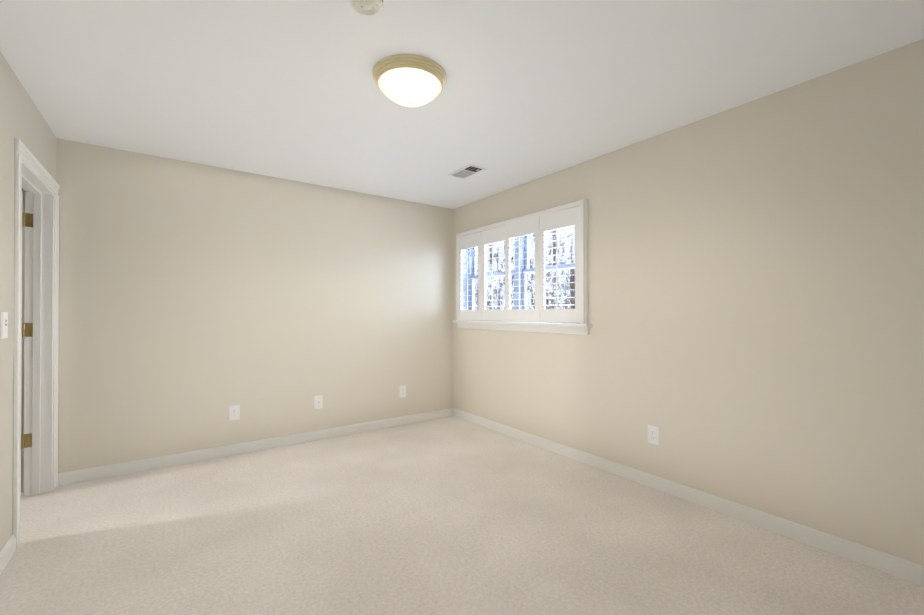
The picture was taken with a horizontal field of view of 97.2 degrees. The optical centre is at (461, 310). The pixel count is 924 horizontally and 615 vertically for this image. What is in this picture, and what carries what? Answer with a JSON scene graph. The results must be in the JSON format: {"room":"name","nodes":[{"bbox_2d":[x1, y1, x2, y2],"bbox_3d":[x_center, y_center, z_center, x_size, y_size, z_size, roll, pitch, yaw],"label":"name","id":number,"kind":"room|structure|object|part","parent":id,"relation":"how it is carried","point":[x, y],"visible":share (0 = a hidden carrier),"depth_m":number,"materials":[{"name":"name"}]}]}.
{"room":"empty bedroom","nodes":[
{"label":"empty bedroom","id":0,"kind":"room"},
{"bbox_2d":[0,52,56,550],"bbox_3d":[-1.644,0.002,1.069,0.130,2.440,4.300,0,0,-36],"label":"wall","id":1,"kind":"structure","parent":0,"point":[22,119],"depth_m":2.03,"materials":[{"name":"beige paint"}]},
{"bbox_2d":[1,312,7,338],"bbox_3d":[-2.201,0.072,1.964,0.010,0.126,0.079,0,0,-36],"label":"switch plate","id":2,"kind":"object","parent":1,"relation":"attached to","point":[4,324],"visible":1,"depth_m":1.95,"materials":[{"name":"white plastic"}]},
{"bbox_2d":[0,534,15,573],"bbox_3d":[-1.316,1.177,0.732,0.016,0.088,3.317,0,0,-36],"label":"baseboard","id":3,"kind":"structure","parent":1,"relation":"attached to","point":[9,548],"depth_m":1.98,"materials":[{"name":"white wood"}]},
{"bbox_2d":[20,191,22,495],"bbox_3d":[-3.184,0.214,2.434,0.753,2.006,0.080,0,0,-36],"label":"door","id":4,"kind":"structure","parent":1,"relation":"in","point":[21,338],"depth_m":2.67,"materials":[{"name":"white wood"}]},
{"bbox_2d":[13,138,58,549],"bbox_3d":[-2.617,0.173,2.429,0.157,2.112,0.939,0,0,-36],"label":"door frame","id":5,"kind":"structure","parent":1,"relation":"in","point":[37,330],"depth_m":2.72,"materials":[{"name":"white wood"}]},
{"bbox_2d":[21,138,452,491],"bbox_3d":[-2.605,0.013,3.100,6.480,2.440,0.120,0,0,-36],"label":"wall","id":6,"kind":"structure","parent":0,"point":[196,300],"depth_m":3.47,"materials":[{"name":"beige paint"}]},
{"bbox_2d":[229,405,239,420],"bbox_3d":[-1.948,0.878,3.489,0.079,0.126,0.008,0,0,-36],"label":"electrical outlet","id":7,"kind":"object","parent":6,"relation":"attached to","point":[234,412],"visible":1,"depth_m":3.49,"materials":[{"name":"white plastic"}]},
{"bbox_2d":[58,408,451,485],"bbox_3d":[-1.477,1.192,3.821,3.360,0.088,0.016,0,0,-36],"label":"baseboard","id":8,"kind":"structure","parent":6,"relation":"attached to","point":[66,478],"depth_m":3.46,"materials":[{"name":"white wood"}]},
{"bbox_2d":[314,395,322,408],"bbox_3d":[-1.371,0.880,3.898,0.079,0.126,0.017,0,0,-36],"label":"outlet plate","id":9,"kind":"object","parent":6,"relation":"attached to","point":[318,402],"visible":1,"depth_m":3.90,"materials":[{"name":"white plastic"}]},
{"bbox_2d":[400,385,405,397],"bbox_3d":[-0.642,0.883,4.427,0.079,0.126,0.008,0,0,-36],"label":"electrical outlet","id":10,"kind":"object","parent":6,"relation":"attached to","point":[402,391],"visible":1,"depth_m":4.43,"materials":[{"name":"white plastic"}]},
{"bbox_2d":[0,416,923,614],"bbox_3d":[-1.315,1.274,1.299,6.480,0.100,4.540,0,0,-36],"label":"floor","id":11,"kind":"structure","parent":0,"point":[451,515],"depth_m":2.14,"materials":[{"name":"carpet"}]},
{"bbox_2d":[0,0,923,208],"bbox_3d":[-1.315,-1.266,1.312,6.480,0.100,4.540,0,0,-36],"label":"ceiling","id":12,"kind":"structure","parent":0,"point":[532,90],"depth_m":2.09,"materials":[{"name":"white paint"}]},
{"bbox_2d":[348,0,383,15],"bbox_3d":[-0.371,-1.191,1.565,0.144,0.049,0.144,0,0,-36],"label":"smoke detector","id":13,"kind":"object","parent":12,"relation":"attached to","point":[368,7],"visible":1,"depth_m":1.57,"materials":[{"name":"white plastic"}]},
{"bbox_2d":[373,54,446,106],"bbox_3d":[-0.270,-1.137,2.118,0.380,0.150,0.380,0,0,-36],"label":"ceiling light","id":14,"kind":"object","parent":12,"relation":"attached to","point":[409,80],"visible":1,"depth_m":2.02,"materials":[{"name":"white glass"}]},
{"bbox_3d":[-0.270,-1.124,2.118,0.328,0.088,0.328,0,0,-36],"label":"lamp shade","id":15,"kind":"part","parent":14,"relation":"part of","materials":[{"name":"white glass"}]},
{"bbox_2d":[448,164,486,178],"bbox_3d":[0.043,-1.199,3.543,0.180,0.011,0.330,0,0,-36],"label":"ceiling vent","id":16,"kind":"object","parent":12,"relation":"in","point":[468,171],"visible":1,"depth_m":3.53,"materials":[{"name":"white metal"}]},
{"bbox_2d":[453,39,923,565],"bbox_3d":[1.235,0.013,3.138,0.200,2.440,4.300,0,0,-36],"label":"wall","id":17,"kind":"structure","parent":0,"point":[754,339],"depth_m":2.33,"materials":[{"name":"beige paint"}]},
{"bbox_2d":[452,199,591,334],"bbox_3d":[0.515,-0.344,4.019,0.283,1.088,1.868,0,0,-36],"label":"window","id":18,"kind":"structure","parent":17,"relation":"in","point":[539,225],"depth_m":3.80,"materials":[{"name":"white wood"}]},
{"bbox_3d":[0.087,-0.364,4.500,0.076,0.946,0.423,0,0,-36],"label":"shutter panel","id":19,"kind":"part","parent":18,"relation":"part of","materials":[{"name":"white wood"}]},
{"bbox_3d":[0.336,-0.366,4.153,0.076,0.946,0.423,0,0,-36],"label":"shutter panel","id":20,"kind":"part","parent":18,"relation":"part of","materials":[{"name":"white wood"}]},
{"bbox_3d":[0.589,-0.365,4.072,0.090,0.941,1.694,0,0,-36],"label":"sash frame","id":21,"kind":"part","parent":18,"relation":"part of","materials":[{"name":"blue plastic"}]},
{"bbox_3d":[0.556,-0.368,3.785,0.076,0.946,0.423,0,0,-39],"label":"shutter panel","id":22,"kind":"part","parent":18,"relation":"part of","materials":[{"name":"white wood"}]},
{"bbox_3d":[0.825,-0.369,3.453,0.076,0.946,0.423,0,0,-39],"label":"shutter panel","id":23,"kind":"part","parent":18,"relation":"part of","materials":[{"name":"white wood"}]},
{"bbox_2d":[648,425,658,445],"bbox_3d":[1.327,0.866,2.827,0.008,0.126,0.079,0,0,-36],"label":"electrical outlet","id":24,"kind":"object","parent":17,"relation":"attached to","point":[653,434],"visible":1,"depth_m":2.82,"materials":[{"name":"white plastic"}]},
{"bbox_2d":[452,408,923,586],"bbox_3d":[1.147,1.189,3.069,0.016,0.088,4.300,0,0,-36],"label":"baseboard","id":25,"kind":"structure","parent":17,"relation":"attached to","point":[907,570],"depth_m":2.39,"materials":[{"name":"white wood"}]},
{"label":"outside","id":26,"kind":"structure","parent":0,"visible":0},
{"bbox_2d":[475,226,574,309],"bbox_3d":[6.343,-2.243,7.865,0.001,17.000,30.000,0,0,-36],"label":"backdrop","id":27,"kind":"structure","parent":26,"point":[498,284],"depth_m":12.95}
]}

